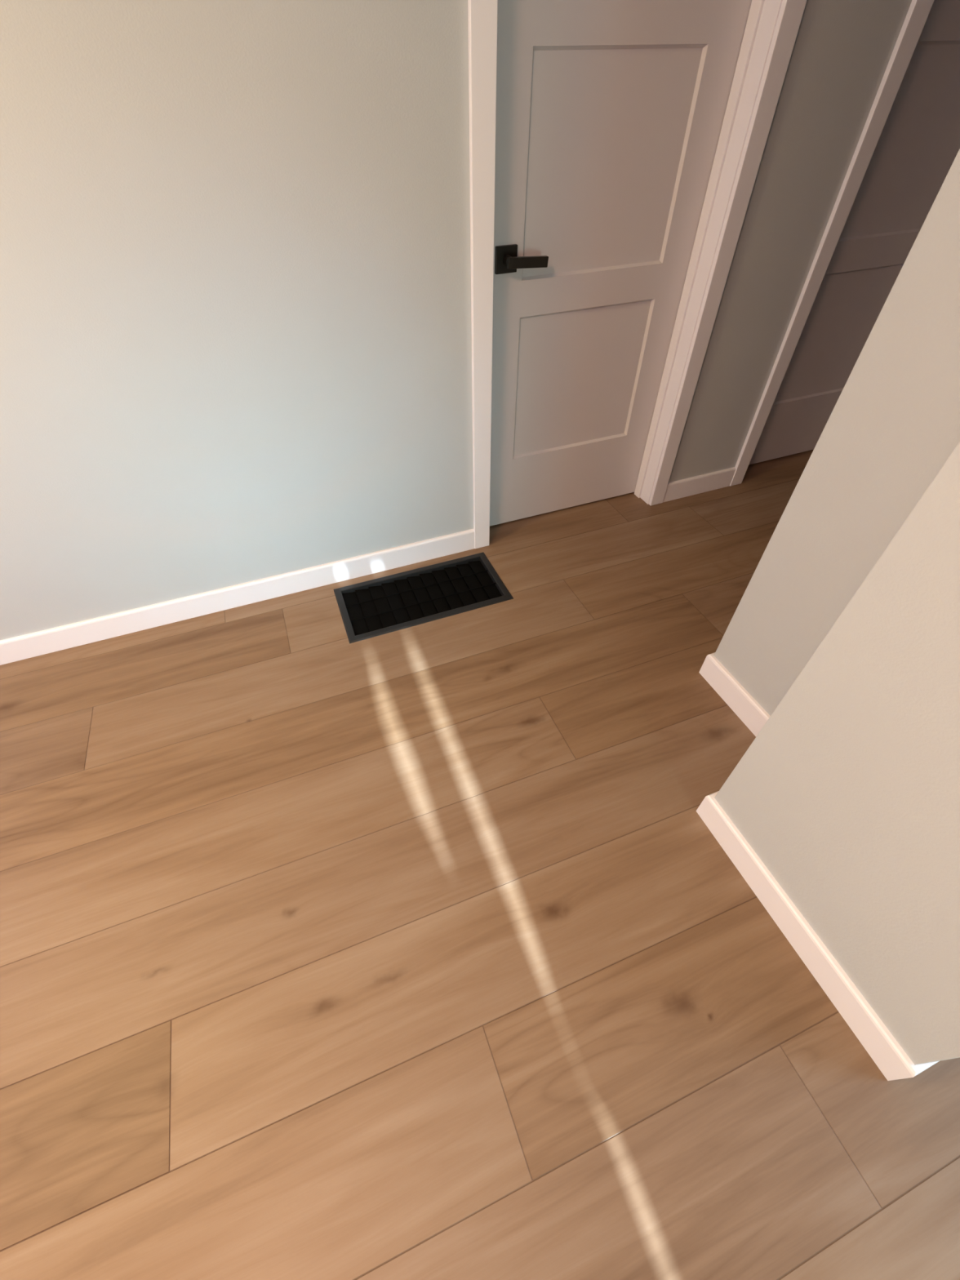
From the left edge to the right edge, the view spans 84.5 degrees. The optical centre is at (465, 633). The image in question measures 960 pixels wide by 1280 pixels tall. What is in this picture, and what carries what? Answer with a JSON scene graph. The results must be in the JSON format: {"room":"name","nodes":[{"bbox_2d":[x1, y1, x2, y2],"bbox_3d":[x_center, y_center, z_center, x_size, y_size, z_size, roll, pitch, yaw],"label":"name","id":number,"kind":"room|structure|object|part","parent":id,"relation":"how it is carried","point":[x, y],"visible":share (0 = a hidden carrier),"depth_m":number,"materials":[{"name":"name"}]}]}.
{"room":"home hallway","nodes":[
{"label":"home hallway","id":0,"kind":"room"},
{"bbox_2d":[0,0,911,639],"bbox_3d":[0.409,-1.345,1.369,6.450,2.442,0.112,-16,48,-13],"label":"wall","id":1,"kind":"structure","parent":0,"point":[235,331],"depth_m":1.34,"materials":[{"name":"paint"}]},
{"bbox_2d":[0,528,474,665],"bbox_3d":[-1.227,-0.013,1.770,2.690,0.088,0.012,-16,48,-13],"label":"baseboard","id":2,"kind":"structure","parent":1,"relation":"attached to","point":[14,649],"depth_m":1.86,"materials":[{"name":"paint"}]},
{"bbox_2d":[467,0,497,548],"bbox_3d":[0.043,-1.070,1.359,0.062,2.092,0.016,-16,48,-13],"label":"trim","id":3,"kind":"structure","parent":1,"relation":"attached to","point":[482,15],"depth_m":1.37,"materials":[{"name":"paint"}]},
{"bbox_2d":[489,0,782,525],"bbox_3d":[0.399,-1.214,1.518,0.791,2.046,0.138,-16,48,-13],"label":"door","id":4,"kind":"structure","parent":1,"relation":"in","point":[622,126],"depth_m":1.56,"materials":[{"name":"paint"}]},
{"bbox_3d":[0.117,-1.085,1.534,0.067,0.067,0.010,-16,48,-13],"label":"handle","id":5,"kind":"part","parent":4,"relation":"part of","materials":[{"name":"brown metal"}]},
{"bbox_3d":[0.172,-1.077,1.529,0.128,0.034,0.048,-16,48,-13],"label":"lever","id":6,"kind":"part","parent":4,"relation":"part of","materials":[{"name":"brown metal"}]},
{"bbox_2d":[662,466,736,502],"bbox_3d":[1.023,-0.652,2.319,0.358,0.088,0.012,-16,48,-13],"label":"baseboard","id":7,"kind":"structure","parent":1,"relation":"attached to","point":[682,488],"depth_m":2.31,"materials":[{"name":"paint"}]},
{"bbox_2d":[648,0,807,505],"bbox_3d":[0.807,-1.287,1.545,0.062,2.092,0.016,-16,48,-13],"label":"trim","id":8,"kind":"structure","parent":1,"relation":"attached to","point":[791,12],"depth_m":1.58,"materials":[{"name":"paint"}]},
{"bbox_2d":[729,0,934,485],"bbox_3d":[1.200,-1.398,1.641,0.062,2.092,0.016,-16,48,-13],"label":"trim","id":9,"kind":"structure","parent":1,"relation":"attached to","point":[918,11],"depth_m":1.68,"materials":[{"name":"paint"}]},
{"bbox_2d":[749,0,959,464],"bbox_3d":[1.556,-1.542,1.801,0.791,2.046,0.138,-16,48,-13],"label":"door","id":10,"kind":"structure","parent":1,"relation":"in","point":[917,145],"depth_m":1.92,"materials":[{"name":"paint"}]},
{"bbox_2d":[0,449,959,1279],"bbox_3d":[1.119,0.744,1.073,6.536,0.043,4.332,-16,48,-13],"label":"floor","id":11,"kind":"structure","parent":0,"point":[425,951],"depth_m":1.12,"materials":[{"name":"brown wood"}]},
{"bbox_2d":[333,551,513,643],"bbox_3d":[-0.157,-0.095,1.974,0.597,0.146,0.291,-16,48,-13],"label":"floor vent","id":12,"kind":"object","parent":11,"relation":"in","point":[378,606],"visible":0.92,"depth_m":1.93,"materials":[{"name":"black metal"}]},
{"bbox_2d":[714,441,959,1065],"bbox_3d":[2.202,-0.643,0.651,3.276,2.442,0.534,-16,48,-13],"label":"wall","id":13,"kind":"structure","parent":0,"point":[848,793],"depth_m":0.84,"materials":[{"name":"paint"}]},
{"bbox_2d":[696,652,938,1080],"bbox_3d":[2.154,0.046,1.621,3.288,0.088,0.930,-16,48,-13],"label":"baseboard","id":14,"kind":"structure","parent":13,"relation":"attached to","point":[876,1038],"depth_m":1.11,"materials":[{"name":"paint"}]},
{"bbox_2d":[714,148,959,715],"bbox_3d":[2.181,-0.987,0.980,2.983,2.442,0.372,-16,48,-13],"label":"wall","id":15,"kind":"structure","parent":0,"point":[894,424],"depth_m":1.01,"materials":[{"name":"paint"}]}
]}

